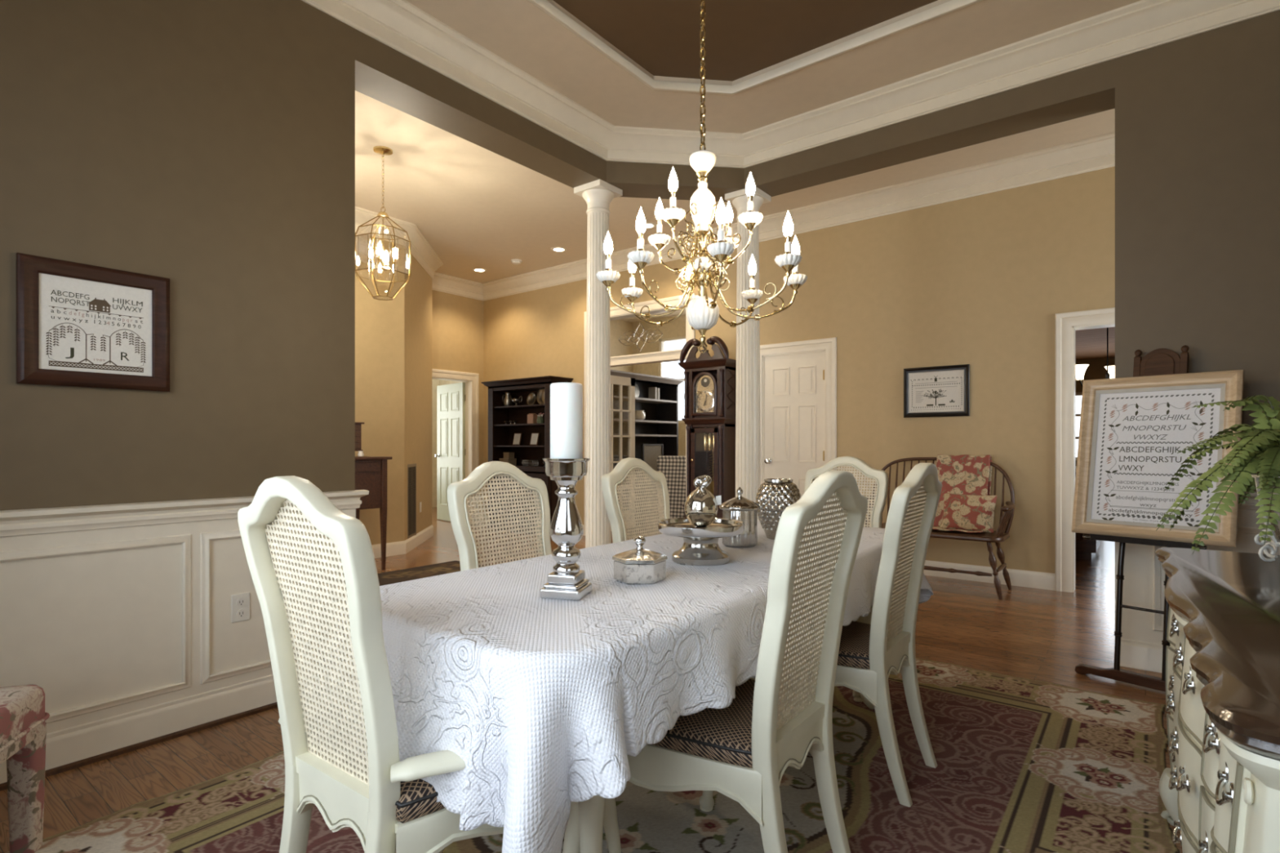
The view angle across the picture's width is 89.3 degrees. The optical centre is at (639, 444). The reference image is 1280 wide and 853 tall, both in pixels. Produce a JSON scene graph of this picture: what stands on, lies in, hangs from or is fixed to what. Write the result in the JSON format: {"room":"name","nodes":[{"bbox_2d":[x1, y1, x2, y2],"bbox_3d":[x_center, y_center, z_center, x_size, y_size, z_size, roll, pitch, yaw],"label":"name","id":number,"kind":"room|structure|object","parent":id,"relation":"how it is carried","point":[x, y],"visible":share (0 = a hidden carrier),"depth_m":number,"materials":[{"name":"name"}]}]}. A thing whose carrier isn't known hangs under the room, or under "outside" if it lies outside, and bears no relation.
{"room":"dining room","nodes":[
{"label":"dining room","id":0,"kind":"room"},
{"bbox_2d":[0,0,355,733],"bbox_3d":[-2.128,-0.660,2.371,0.268,3.600,2.120,0,0,38],"label":"wall","id":1,"kind":"structure","parent":0,"point":[207,147],"depth_m":2.54,"materials":[{"name":"brown paint"}]},
{"bbox_2d":[16,252,169,391],"bbox_3d":[-1.964,-0.426,2.350,0.029,0.440,0.433,0,0,38],"label":"framed piece","id":2,"kind":"object","parent":1,"relation":"attached to","point":[78,324],"visible":1,"depth_m":2.33,"materials":[{"name":"paper"}]},
{"bbox_2d":[0,533,191,724],"bbox_3d":[-2.128,0.661,2.139,0.016,0.611,1.119,0,0,38],"label":"trim","id":3,"kind":"structure","parent":1,"relation":"attached to","point":[185,540],"depth_m":2.43,"materials":[{"name":"white paint"}]},
{"bbox_2d":[0,702,277,791],"bbox_3d":[-1.954,1.131,2.337,0.016,0.018,1.960,0,0,38],"label":"trim","id":4,"kind":"structure","parent":1,"relation":"attached to","point":[3,786],"depth_m":2.46,"materials":[{"name":"brown wood"}]},
{"bbox_2d":[0,662,319,783],"bbox_3d":[-1.968,1.071,2.347,0.030,0.138,1.960,0,0,38],"label":"baseboard","id":5,"kind":"structure","parent":1,"relation":"attached to","point":[77,743],"depth_m":2.47,"materials":[{"name":"white paint"}]},
{"bbox_2d":[0,489,368,537],"bbox_3d":[-1.948,0.265,2.368,0.074,0.090,2.017,0,0,38],"label":"trim","id":6,"kind":"structure","parent":1,"relation":"attached to","point":[16,522],"depth_m":2.41,"materials":[{"name":"white paint"}]},
{"bbox_2d":[231,592,249,622],"bbox_3d":[-1.677,0.685,2.723,0.009,0.116,0.072,0,0,38],"label":"wall outlet","id":7,"kind":"object","parent":1,"relation":"attached to","point":[240,603],"visible":1,"depth_m":2.72,"materials":[{"name":"white plastic"}]},
{"bbox_2d":[236,598,245,606],"bbox_3d":[-1.675,0.661,2.722,0.004,0.034,0.033,0,0,38],"label":"receptacle","id":8,"kind":"object","parent":7,"relation":"attached to","point":[240,602],"depth_m":2.72,"materials":[{"name":"white plastic"}]},
{"bbox_2d":[236,609,245,617],"bbox_3d":[-1.675,0.709,2.722,0.004,0.034,0.033,0,0,38],"label":"receptacle","id":9,"kind":"object","parent":7,"relation":"attached to","point":[240,613],"depth_m":2.72,"materials":[{"name":"white plastic"}]},
{"bbox_2d":[200,526,342,684],"bbox_3d":[-1.584,0.661,2.837,0.016,0.611,0.589,0,0,38],"label":"trim","id":10,"kind":"structure","parent":1,"relation":"attached to","point":[206,677],"depth_m":2.62,"materials":[{"name":"white paint"}]},
{"bbox_2d":[355,232,431,545],"bbox_3d":[-3.783,-0.660,5.447,1.351,3.600,6.160,0,0,24],"label":"wall","id":11,"kind":"structure","parent":0,"point":[393,337],"depth_m":6.70,"materials":[{"name":"beige paint"}]},
{"bbox_2d":[371,524,433,558],"bbox_3d":[-3.664,1.072,5.355,0.796,0.136,5.889,0,0,29],"label":"baseboard","id":12,"kind":"structure","parent":11,"relation":"attached to","point":[399,548],"depth_m":6.75,"materials":[{"name":"white paint"}]},
{"bbox_2d":[407,463,416,538],"bbox_3d":[-2.493,0.610,7.072,0.014,0.800,0.380,0,0,-5],"label":"air vent","id":13,"kind":"object","parent":11,"relation":"in","point":[411,468],"visible":1,"depth_m":7.06,"materials":[{"name":"grey paint"}]},
{"bbox_2d":[431,378,460,507],"bbox_3d":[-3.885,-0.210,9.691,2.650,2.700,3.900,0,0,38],"label":"door frame","id":14,"kind":"structure","parent":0,"point":[435,383],"depth_m":11.78,"materials":[{"name":"paint"}]},
{"bbox_2d":[431,289,484,515],"bbox_3d":[-2.689,-0.660,8.948,0.150,3.600,1.200,0,0,38],"label":"wall","id":15,"kind":"structure","parent":0,"point":[457,321],"depth_m":9.05,"materials":[{"name":"beige paint"}]},
{"bbox_2d":[434,382,465,521],"bbox_3d":[-2.791,0.118,9.558,0.160,2.020,0.792,0,0,-44],"label":"door","id":16,"kind":"structure","parent":15,"relation":"in","point":[451,398],"depth_m":9.55,"materials":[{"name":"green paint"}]},
{"bbox_2d":[431,368,479,524],"bbox_3d":[-2.698,0.061,8.917,0.174,2.158,1.056,0,0,38],"label":"trim","id":17,"kind":"structure","parent":15,"relation":"attached to","point":[471,380],"depth_m":9.23,"materials":[{"name":"white paint"}]},
{"bbox_2d":[0,506,1182,852],"bbox_3d":[0.230,1.170,6.797,13.200,0.060,14.200,0,0,38],"label":"floor","id":18,"kind":"structure","parent":0,"point":[1038,634],"depth_m":3.47,"materials":[{"name":"brown wood"}]},
{"bbox_2d":[0,684,49,852],"bbox_3d":[-1.842,0.635,1.521,0.522,1.010,0.548,0,0,-18],"label":"upholstered chair","id":19,"kind":"object","parent":18,"relation":"on","point":[23,716],"visible":1,"depth_m":1.77,"materials":[{"name":"red fabric"}]},
{"bbox_2d":[355,456,392,569],"bbox_3d":[-2.775,0.625,5.742,0.580,1.030,0.920,0,0,38],"label":"desk","id":20,"kind":"object","parent":18,"relation":"on","point":[371,472],"visible":0.32,"depth_m":5.84,"materials":[{"name":"brown wood"}]},
{"bbox_2d":[355,422,364,451],"bbox_3d":[-2.752,-0.085,5.902,0.240,0.387,0.380,0,0,38],"label":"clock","id":21,"kind":"object","parent":20,"relation":"on","point":[357,424],"visible":0.12,"depth_m":5.95,"materials":[{"name":"brown wood"}]},
{"bbox_2d":[377,560,486,586],"bbox_3d":[-2.196,1.135,4.631,1.500,0.008,3.200,0,0,38],"label":"rug","id":22,"kind":"object","parent":18,"relation":"on","point":[420,572],"visible":0.09,"depth_m":5.73,"materials":[{"name":"fabric"}]},
{"bbox_2d":[481,375,573,533],"bbox_3d":[-1.496,0.147,8.502,1.324,1.985,0.406,0,0,38],"label":"bookcase","id":23,"kind":"object","parent":18,"relation":"on","point":[500,435],"visible":0.4,"depth_m":8.64,"materials":[{"name":"black wood"}]},
{"bbox_2d":[502,392,512,406],"bbox_3d":[-1.787,-0.606,8.745,0.116,0.190,0.157,0,0,-23],"label":"pitcher","id":24,"kind":"object","parent":23,"relation":"on","point":[507,401],"visible":0.82,"depth_m":8.69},
{"bbox_2d":[498,457,516,465],"bbox_3d":[-1.778,0.232,8.726,0.188,0.095,0.148,0,0,38],"label":"lidded box","id":25,"kind":"object","parent":23,"relation":"on","point":[513,460],"visible":0.67,"depth_m":8.68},
{"bbox_2d":[502,452,515,458],"bbox_3d":[-1.763,0.143,8.713,0.116,0.080,0.106,0,0,38],"label":"lidded box","id":26,"kind":"object","parent":25,"relation":"on","point":[506,455],"visible":1,"depth_m":8.67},
{"bbox_2d":[510,395,522,405],"bbox_3d":[-1.647,-0.587,8.627,0.116,0.152,0.214,0,0,-26],"label":"coffee pot","id":27,"kind":"object","parent":23,"relation":"on","point":[516,400],"visible":0.91,"depth_m":8.58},
{"bbox_2d":[512,433,521,444],"bbox_3d":[-1.650,-0.074,8.700,0.124,0.161,0.050,0,0,29],"label":"frame","id":28,"kind":"object","parent":23,"relation":"on","point":[517,437],"visible":1,"depth_m":8.69,"materials":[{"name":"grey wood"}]},
{"bbox_2d":[493,404,544,408],"bbox_3d":[-1.479,-0.500,8.524,1.100,0.020,0.310,0,0,38],"label":"shelf","id":29,"kind":"object","parent":23,"relation":"attached to","point":[495,406],"depth_m":8.59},
{"bbox_2d":[493,422,544,426],"bbox_3d":[-1.479,-0.260,8.524,1.100,0.020,0.310,0,0,38],"label":"shelf","id":30,"kind":"object","parent":23,"relation":"attached to","point":[495,424],"depth_m":8.56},
{"bbox_2d":[493,445,544,447],"bbox_3d":[-1.479,0.020,8.524,1.100,0.020,0.310,0,0,38],"label":"shelf","id":31,"kind":"object","parent":23,"relation":"attached to","point":[494,446],"depth_m":8.40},
{"bbox_2d":[514,465,544,468],"bbox_3d":[-1.479,0.290,8.524,1.100,0.020,0.310,0,0,38],"label":"shelf","id":32,"kind":"object","parent":23,"relation":"attached to","point":[517,466],"depth_m":8.31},
{"bbox_2d":[521,459,538,466],"bbox_3d":[-1.432,0.240,8.455,0.265,0.080,0.165,0,0,38],"label":"wire basket","id":33,"kind":"object","parent":23,"relation":"on","point":[535,460],"visible":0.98,"depth_m":8.42,"materials":[{"name":"grey metal"}]},
{"bbox_2d":[526,392,536,404],"bbox_3d":[-1.429,-0.602,8.539,0.170,0.168,0.042,0,0,38],"label":"plate","id":34,"kind":"object","parent":23,"relation":"on","point":[531,400],"visible":0.99,"depth_m":8.54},
{"bbox_2d":[517,467,545,471],"bbox_3d":[-1.495,0.320,8.504,1.240,0.040,0.400,0,0,38],"label":"countertop","id":35,"kind":"structure","parent":23,"relation":"on","point":[526,469],"depth_m":8.14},
{"bbox_2d":[527,413,537,423],"bbox_3d":[-1.400,-0.341,8.430,0.110,0.140,0.100,0,0,38],"label":"tin","id":36,"kind":"object","parent":23,"relation":"on","point":[531,417],"visible":0.91,"depth_m":8.39,"materials":[{"name":"metal"}]},
{"bbox_2d":[529,432,539,444],"bbox_3d":[-1.382,-0.074,8.491,0.124,0.161,0.050,0,0,29],"label":"frame","id":37,"kind":"object","parent":23,"relation":"on","point":[535,436],"visible":1,"depth_m":8.48,"materials":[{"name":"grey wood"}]},
{"bbox_2d":[536,389,544,404],"bbox_3d":[-1.249,-0.642,8.397,0.250,0.247,0.053,0,0,38],"label":"plate","id":38,"kind":"object","parent":23,"relation":"on","point":[539,397],"visible":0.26,"depth_m":8.44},
{"bbox_2d":[537,412,544,423],"bbox_3d":[-1.272,-0.344,8.308,0.104,0.146,0.096,0,0,38],"label":"jar","id":39,"kind":"object","parent":23,"relation":"on","point":[540,419],"visible":0.91,"depth_m":8.28,"materials":[{"name":"green ceramic"}]},
{"bbox_2d":[5,657,1179,852],"bbox_3d":[0.219,1.135,2.264,2.588,0.008,3.428,0,0,38],"label":"dining rug","id":40,"kind":"object","parent":18,"relation":"on","point":[1024,766],"visible":0.38,"depth_m":2.06,"materials":[{"name":"carpet"}]},
{"bbox_2d":[237,475,580,852],"bbox_3d":[-0.516,0.596,1.462,0.650,1.071,0.602,0,0,36],"label":"armchair","id":41,"kind":"object","parent":40,"relation":"on","point":[384,799],"visible":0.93,"depth_m":1.28,"materials":[{"name":"beige paint"}]},
{"bbox_2d":[315,729,444,823],"bbox_3d":[-0.475,0.686,1.517,0.563,0.062,0.454,0,0,36],"label":"seat cushion","id":42,"kind":"object","parent":41,"relation":"on","point":[414,802],"depth_m":1.25,"materials":[{"name":"fabric"}]},
{"bbox_2d":[446,461,551,571],"bbox_3d":[-0.314,0.596,2.207,0.588,1.071,0.558,0,0,38],"label":"dining chair","id":43,"kind":"object","parent":40,"relation":"on","point":[458,506],"visible":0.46,"depth_m":2.31,"materials":[{"name":"beige paint"}]},
{"bbox_2d":[600,457,670,542],"bbox_3d":[0.172,0.596,2.830,0.588,1.071,0.558,0,0,38],"label":"dining chair","id":44,"kind":"object","parent":40,"relation":"on","point":[623,469],"visible":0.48,"depth_m":2.92,"materials":[{"name":"beige paint"}]},
{"bbox_2d":[438,606,874,852],"bbox_3d":[0.210,0.759,2.252,0.800,0.737,2.200,0,0,38],"label":"dining table","id":45,"kind":"object","parent":40,"relation":"on","point":[591,811],"visible":0.05,"depth_m":1.39,"materials":[{"name":"beige paint"}]},
{"bbox_2d":[312,519,933,852],"bbox_3d":[0.208,0.598,2.241,1.003,0.439,2.460,0,0,38],"label":"tablecloth","id":46,"kind":"object","parent":45,"relation":"on","point":[544,703],"visible":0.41,"depth_m":1.30,"materials":[{"name":"white fabric"}]},
{"bbox_2d":[539,457,591,600],"bbox_3d":[-0.186,0.207,1.639,0.120,0.346,0.120,0,0,14],"label":"candlestick","id":47,"kind":"object","parent":46,"relation":"on","point":[566,581],"visible":1,"depth_m":1.61,"materials":[{"name":"silver metal"}]},
{"bbox_2d":[550,381,582,458],"bbox_3d":[-0.186,-0.060,1.639,0.082,0.203,0.082,0,0,38],"label":"pillar candle","id":48,"kind":"object","parent":47,"relation":"on","point":[566,398],"visible":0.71,"depth_m":1.60,"materials":[{"name":"beige wax"}]},
{"bbox_2d":[612,535,667,584],"bbox_3d":[-0.001,0.319,1.823,0.135,0.124,0.156,0,0,29],"label":"lidded box","id":49,"kind":"object","parent":46,"relation":"on","point":[638,566],"visible":1,"depth_m":1.77,"materials":[{"name":"silver metal"}]},
{"bbox_2d":[657,517,744,565],"bbox_3d":[0.199,0.317,2.116,0.282,0.128,0.282,0,0,38],"label":"cake stand","id":50,"kind":"object","parent":46,"relation":"on","point":[700,547],"visible":0.95,"depth_m":2.05,"materials":[{"name":"silver metal"}]},
{"bbox_2d":[684,475,721,526],"bbox_3d":[0.201,0.184,2.127,0.110,0.168,0.110,0,0,-25],"label":"gourd","id":51,"kind":"object","parent":50,"relation":"on","point":[700,508],"visible":1,"depth_m":2.09,"materials":[{"name":"silver metal"}]},
{"bbox_2d":[719,487,760,547],"bbox_3d":[0.376,0.269,2.440,0.155,0.220,0.155,0,0,38],"label":"apothecary jar","id":52,"kind":"object","parent":46,"relation":"on","point":[747,539],"visible":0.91,"depth_m":2.40,"materials":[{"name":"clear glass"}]},
{"bbox_2d":[755,478,800,539],"bbox_3d":[0.562,0.261,2.631,0.183,0.240,0.184,0,0,-39],"label":"vase","id":53,"kind":"object","parent":46,"relation":"on","point":[774,495],"visible":0.69,"depth_m":2.57,"materials":[{"name":"silver metal"}]},
{"bbox_2d":[603,470,867,852],"bbox_3d":[0.256,0.596,1.680,0.588,1.071,0.558,0,0,38],"label":"dining chair","id":54,"kind":"object","parent":40,"relation":"on","point":[742,751],"visible":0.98,"depth_m":1.54,"materials":[{"name":"beige paint"}]},
{"bbox_2d":[652,679,782,768],"bbox_3d":[0.198,0.699,1.716,0.433,0.060,0.494,0,0,38],"label":"seat cushion","id":55,"kind":"object","parent":54,"relation":"on","point":[709,737],"depth_m":1.53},
{"bbox_2d":[749,462,942,807],"bbox_3d":[0.745,0.596,2.319,0.588,1.071,0.558,0,0,38],"label":"dining chair","id":56,"kind":"object","parent":40,"relation":"on","point":[868,654],"visible":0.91,"depth_m":2.14,"materials":[{"name":"beige paint"}]},
{"bbox_2d":[836,621,871,669],"bbox_3d":[0.687,0.699,2.356,0.433,0.060,0.494,0,0,38],"label":"seat cushion","id":57,"kind":"object","parent":56,"relation":"on","point":[855,651],"depth_m":2.16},
{"bbox_2d":[804,456,888,702],"bbox_3d":[0.933,0.596,3.192,0.558,1.071,0.588,0,0,38],"label":"dining chair","id":58,"kind":"object","parent":40,"relation":"on","point":[881,478],"visible":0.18,"depth_m":3.29,"materials":[{"name":"beige paint"}]},
{"bbox_2d":[573,178,622,547],"bbox_3d":[-0.303,-0.359,4.708,0.270,2.999,0.270,0,0,38],"label":"fluted column","id":59,"kind":"structure","parent":18,"relation":"on","point":[598,194],"depth_m":4.63,"materials":[{"name":"white paint"}]},
{"bbox_2d":[610,369,684,515],"bbox_3d":[-0.076,0.033,10.111,0.500,2.215,1.990,0,0,38],"label":"bookcase","id":60,"kind":"object","parent":18,"relation":"on","point":[660,425],"visible":0.37,"depth_m":10.71,"materials":[{"name":"brown wood"}]},
{"bbox_2d":[635,382,639,397],"bbox_3d":[-0.090,-0.857,10.192,0.049,0.257,0.260,0,0,38],"label":"plate","id":61,"kind":"object","parent":60,"relation":"on","point":[637,388],"visible":0.33,"depth_m":10.24,"materials":[{"name":"white ceramic"}]},
{"bbox_2d":[635,410,645,420],"bbox_3d":[-0.005,-0.459,10.189,0.235,0.155,0.210,0,0,-14],"label":"teapot","id":62,"kind":"object","parent":60,"relation":"on","point":[639,415],"visible":0.72,"depth_m":10.11,"materials":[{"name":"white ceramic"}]},
{"bbox_2d":[641,444,663,476],"bbox_3d":[0.196,0.253,10.248,0.041,0.530,0.540,0,0,38],"label":"picture frame","id":63,"kind":"object","parent":60,"relation":"on","point":[651,453],"visible":0.46,"depth_m":10.22,"materials":[{"name":"grey metal"}]},
{"bbox_2d":[648,386,657,399],"bbox_3d":[0.203,-0.822,10.420,0.140,0.200,0.040,0,0,38],"label":"book","id":64,"kind":"object","parent":60,"relation":"on","point":[652,392],"visible":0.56,"depth_m":10.39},
{"bbox_2d":[657,455,685,518],"bbox_3d":[0.769,0.647,9.075,0.890,0.985,0.894,0,0,27],"label":"plaid armchair","id":65,"kind":"object","parent":18,"relation":"on","point":[673,468],"visible":0.22,"depth_m":8.77,"materials":[{"name":"brown fabric"}]},
{"bbox_2d":[677,336,736,519],"bbox_3d":[0.742,0.019,6.762,0.590,2.242,0.375,0,0,38],"label":"grandfather clock","id":66,"kind":"object","parent":18,"relation":"on","point":[710,382],"visible":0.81,"depth_m":6.66,"materials":[{"name":"brown wood"}]},
{"bbox_2d":[684,365,736,418],"bbox_3d":[0.745,-0.545,6.766,0.490,0.540,0.364,0,0,38],"label":"hood","id":67,"kind":"object","parent":66,"relation":"attached to","point":[709,390],"depth_m":6.65,"materials":[{"name":"wood"}]},
{"bbox_2d":[724,186,770,519],"bbox_3d":[0.804,-0.359,4.827,0.270,2.999,0.270,0,0,38],"label":"fluted column","id":68,"kind":"structure","parent":18,"relation":"on","point":[748,434],"depth_m":4.75,"materials":[{"name":"white paint"}]},
{"bbox_2d":[865,457,1014,599],"bbox_3d":[2.393,0.625,5.277,1.163,1.037,0.504,0,0,38],"label":"bench","id":69,"kind":"object","parent":18,"relation":"on","point":[997,536],"visible":0.5,"depth_m":5.05,"materials":[{"name":"brown wood"}]},
{"bbox_2d":[932,454,991,533],"bbox_3d":[2.572,0.387,5.231,0.414,0.610,0.425,0,0,38],"label":"throw","id":70,"kind":"object","parent":69,"relation":"on","point":[962,474],"visible":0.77,"depth_m":5.30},
{"bbox_2d":[940,493,997,533],"bbox_3d":[2.599,0.536,5.134,0.400,0.285,0.154,0,0,45],"label":"cushion","id":71,"kind":"object","parent":69,"relation":"on","point":[964,512],"visible":1,"depth_m":5.08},
{"bbox_2d":[1075,466,1100,560],"bbox_3d":[4.195,0.688,7.001,1.320,0.905,0.840,0,0,38],"label":"kitchen island","id":72,"kind":"object","parent":18,"relation":"on","point":[1086,549],"visible":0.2,"depth_m":6.39,"materials":[{"name":"brown wood"}]},
{"bbox_2d":[1075,345,1207,692],"bbox_3d":[2.452,0.330,3.127,0.308,1.620,0.523,0,0,-39],"label":"easel","id":73,"kind":"object","parent":18,"relation":"on","point":[1159,362],"visible":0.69,"depth_m":3.12,"materials":[{"name":"paint"}]},
{"bbox_2d":[1071,369,1244,547],"bbox_3d":[2.449,0.055,3.096,0.206,0.783,0.618,0,0,-39],"label":"framed piece","id":74,"kind":"object","parent":73,"relation":"on","point":[1133,430],"visible":0.88,"depth_m":3.11,"materials":[{"name":"paper"}]},
{"bbox_2d":[1155,547,1279,852],"bbox_3d":[1.316,0.722,1.218,0.532,0.824,1.558,0,0,38],"label":"sideboard","id":75,"kind":"object","parent":18,"relation":"on","point":[1220,788],"visible":1,"depth_m":1.08,"materials":[{"name":"beige paint"}]},
{"bbox_2d":[1250,471,1279,562],"bbox_3d":[1.688,0.189,1.676,0.183,0.232,0.183,0,0,38],"label":"vase","id":76,"kind":"object","parent":75,"relation":"on","point":[1275,542],"visible":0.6,"depth_m":1.68,"materials":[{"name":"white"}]},
{"bbox_2d":[1155,395,1279,553],"bbox_3d":[1.674,0.066,1.698,0.511,0.402,0.718,0,0,38],"label":"fern","id":77,"kind":"object","parent":76,"relation":"in","point":[1264,433],"visible":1,"depth_m":1.60,"materials":[{"name":"green plant"}]},
{"bbox_2d":[618,323,662,351],"bbox_3d":[-0.009,-1.310,7.686,1.430,0.500,0.014,0,0,38],"label":"wall decoration","id":78,"kind":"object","parent":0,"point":[634,333],"depth_m":7.67,"materials":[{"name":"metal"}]},
{"bbox_2d":[619,309,685,322],"bbox_3d":[1.015,-2.485,9.672,6.300,0.050,4.200,0,0,38],"label":"ceiling","id":79,"kind":"structure","parent":0,"point":[634,319],"depth_m":12.49,"materials":[{"name":"paint"}]},
{"bbox_2d":[355,0,1115,283],"bbox_3d":[-1.800,-2.303,4.195,13.200,0.075,7.600,0,0,38],"label":"ceiling","id":80,"kind":"structure","parent":0,"point":[475,206],"depth_m":5.20,"materials":[{"name":"paint"}]},
{"bbox_2d":[355,145,410,300],"bbox_3d":[-1.996,-1.713,5.033,0.399,1.154,0.398,0,0,24],"label":"hanging lantern","id":81,"kind":"object","parent":80,"relation":"hanging from","point":[363,236],"visible":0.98,"depth_m":4.97,"materials":[{"name":"gold metal"}]},
{"bbox_2d":[551,246,566,252],"bbox_3d":[-0.951,-2.287,7.592,0.188,0.006,0.188,0,0,38],"label":"recessed light","id":82,"kind":"object","parent":80,"relation":"in","point":[558,249],"visible":1,"depth_m":7.58,"materials":[{"name":"white paint"}]},
{"bbox_2d":[645,222,656,228],"bbox_3d":[0.077,-2.287,6.764,0.188,0.006,0.188,0,0,38],"label":"recessed light","id":83,"kind":"object","parent":80,"relation":"in","point":[648,224],"visible":0.59,"depth_m":6.76,"materials":[{"name":"white paint"}]},
{"bbox_2d":[595,0,807,353],"bbox_3d":[0.219,-1.292,2.264,0.695,1.945,0.695,0,0,19],"label":"chandelier","id":84,"kind":"object","parent":80,"relation":"hanging from","point":[702,310],"visible":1,"depth_m":2.23,"materials":[{"name":"ceramic"}]},
{"bbox_2d":[689,180,715,231],"bbox_3d":[0.219,-0.832,2.264,0.091,0.173,0.091,0,0,38],"label":"porcelain vase","id":85,"kind":"object","parent":84,"relation":"on","point":[704,208],"depth_m":2.24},
{"bbox_2d":[355,28,1115,201],"bbox_3d":[0.483,-2.160,4.104,4.223,0.600,1.711,0,0,-4],"label":"wall header","id":86,"kind":"structure","parent":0,"point":[384,74],"depth_m":3.91,"materials":[{"name":"beige paint"}]},
{"bbox_2d":[355,132,1115,301],"bbox_3d":[-0.551,-2.184,3.601,9.800,0.209,7.000,0,0,38],"label":"trim","id":87,"kind":"structure","parent":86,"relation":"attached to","point":[1096,153],"depth_m":5.97,"materials":[{"name":"beige paint"}]},
{"bbox_2d":[528,0,982,94],"bbox_3d":[0.218,-2.208,2.263,2.364,0.045,3.280,0,0,38],"label":"trim","id":88,"kind":"structure","parent":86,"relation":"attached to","point":[545,6],"depth_m":3.61,"materials":[{"name":"beige paint"}]},
{"bbox_2d":[302,0,1279,168],"bbox_3d":[0.219,-2.107,2.264,3.580,0.194,4.520,0,0,38],"label":"trim","id":89,"kind":"structure","parent":86,"relation":"attached to","point":[400,25],"depth_m":3.70,"materials":[{"name":"beige paint"}]},
{"bbox_2d":[405,0,1140,133],"bbox_3d":[0.219,-2.237,2.264,3.580,0.065,4.520,0,0,38],"label":"ceiling","id":90,"kind":"structure","parent":0,"point":[518,32],"depth_m":3.71,"materials":[{"name":"beige paint"}]},
{"bbox_2d":[460,315,1115,466],"bbox_3d":[3.382,-0.660,8.967,10.900,3.600,6.000,0,0,38],"label":"wall","id":91,"kind":"structure","parent":0,"point":[676,328],"depth_m":12.65,"materials":[{"name":"paint"}]},
{"bbox_2d":[610,349,686,367],"bbox_3d":[-0.013,-1.012,7.681,1.450,0.105,0.145,0,0,38],"label":"trim","id":92,"kind":"structure","parent":91,"relation":"attached to","point":[670,355],"depth_m":7.54,"materials":[{"name":"white paint"}]},
{"bbox_2d":[658,335,685,422],"bbox_3d":[1.667,-1.240,11.726,3.200,1.650,0.100,0,0,38],"label":"window","id":93,"kind":"structure","parent":91,"relation":"in","point":[661,341],"depth_m":12.65,"materials":[{"name":"white paint"}]},
{"bbox_2d":[484,166,1115,573],"bbox_3d":[1.648,-0.660,6.420,10.100,3.600,0.150,0,0,38],"label":"wall","id":94,"kind":"structure","parent":0,"point":[980,282],"depth_m":5.62,"materials":[{"name":"beige paint"}]},
{"bbox_2d":[610,375,635,528],"bbox_3d":[-0.311,0.113,8.525,0.040,2.030,0.740,0,0,38],"label":"door","id":95,"kind":"structure","parent":94,"relation":"in","point":[622,388],"depth_m":8.63,"materials":[{"name":"white paint"}]},
{"bbox_2d":[584,293,694,535],"bbox_3d":[-0.003,-0.264,7.693,1.646,2.808,0.174,0,0,38],"label":"trim","id":96,"kind":"structure","parent":94,"relation":"attached to","point":[616,313],"depth_m":7.57,"materials":[{"name":"white paint"}]},
{"bbox_2d":[764,351,824,497],"bbox_3d":[1.540,0.113,6.447,0.652,2.030,0.160,0,0,38],"label":"door","id":97,"kind":"structure","parent":94,"relation":"in","point":[794,384],"depth_m":6.43,"materials":[{"name":"white paint"}]},
{"bbox_2d":[760,337,836,484],"bbox_3d":[1.558,0.061,6.475,0.886,2.158,0.174,0,0,38],"label":"trim","id":98,"kind":"structure","parent":94,"relation":"attached to","point":[828,345],"depth_m":6.21,"materials":[{"name":"white paint"}]},
{"bbox_2d":[903,364,969,417],"bbox_3d":[2.554,-0.458,5.598,0.530,0.435,0.029,0,0,38],"label":"framed piece","id":99,"kind":"object","parent":94,"relation":"attached to","point":[941,391],"visible":1,"depth_m":5.59,"materials":[{"name":"black paint"}]},
{"bbox_2d":[923,560,1055,591],"bbox_3d":[2.556,1.075,5.606,1.754,0.130,0.016,0,0,38],"label":"baseboard","id":100,"kind":"structure","parent":94,"relation":"attached to","point":[1035,580],"depth_m":5.32,"materials":[{"name":"white paint"}]},
{"bbox_2d":[1055,307,1115,592],"bbox_3d":[3.735,0.059,4.776,1.124,2.163,0.174,0,0,38],"label":"trim","id":101,"kind":"structure","parent":94,"relation":"attached to","point":[1067,324],"depth_m":5.02,"materials":[{"name":"white paint"}]},
{"bbox_2d":[1075,326,1115,359],"bbox_3d":[5.865,-1.335,7.029,4.600,0.050,6.000,0,0,38],"label":"ceiling","id":102,"kind":"structure","parent":0,"point":[1090,343],"depth_m":8.37,"materials":[{"name":"brown paint"}]},
{"bbox_2d":[1075,327,1115,386],"bbox_3d":[4.694,-0.929,6.537,0.565,0.759,0.547,0,0,38],"label":"pendant chandelier","id":103,"kind":"object","parent":102,"relation":"hanging from","point":[1081,369],"visible":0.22,"depth_m":6.53,"materials":[{"name":"black paint"}]},
{"bbox_2d":[1115,9,1279,644],"bbox_3d":[2.895,-0.660,3.203,0.876,3.600,0.268,0,0,38],"label":"wall","id":104,"kind":"structure","parent":0,"point":[1197,116],"depth_m":3.17,"materials":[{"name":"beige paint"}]},
{"bbox_2d":[1114,638,1170,673],"bbox_3d":[2.737,1.071,3.147,0.696,0.138,0.030,0,0,38],"label":"baseboard","id":105,"kind":"structure","parent":104,"relation":"attached to","point":[1148,656],"depth_m":3.29,"materials":[{"name":"white paint"}]},
{"bbox_2d":[1153,526,1279,631],"bbox_3d":[2.771,0.661,3.120,0.470,0.547,0.016,0,0,38],"label":"trim","id":106,"kind":"structure","parent":104,"relation":"attached to","point":[1157,626],"depth_m":3.25,"materials":[{"name":"white paint"}]},
{"bbox_2d":[1238,491,1279,511],"bbox_3d":[2.714,0.265,3.163,0.753,0.090,0.074,0,0,38],"label":"trim","id":107,"kind":"structure","parent":104,"relation":"attached to","point":[1249,504],"depth_m":3.04,"materials":[{"name":"white paint"}]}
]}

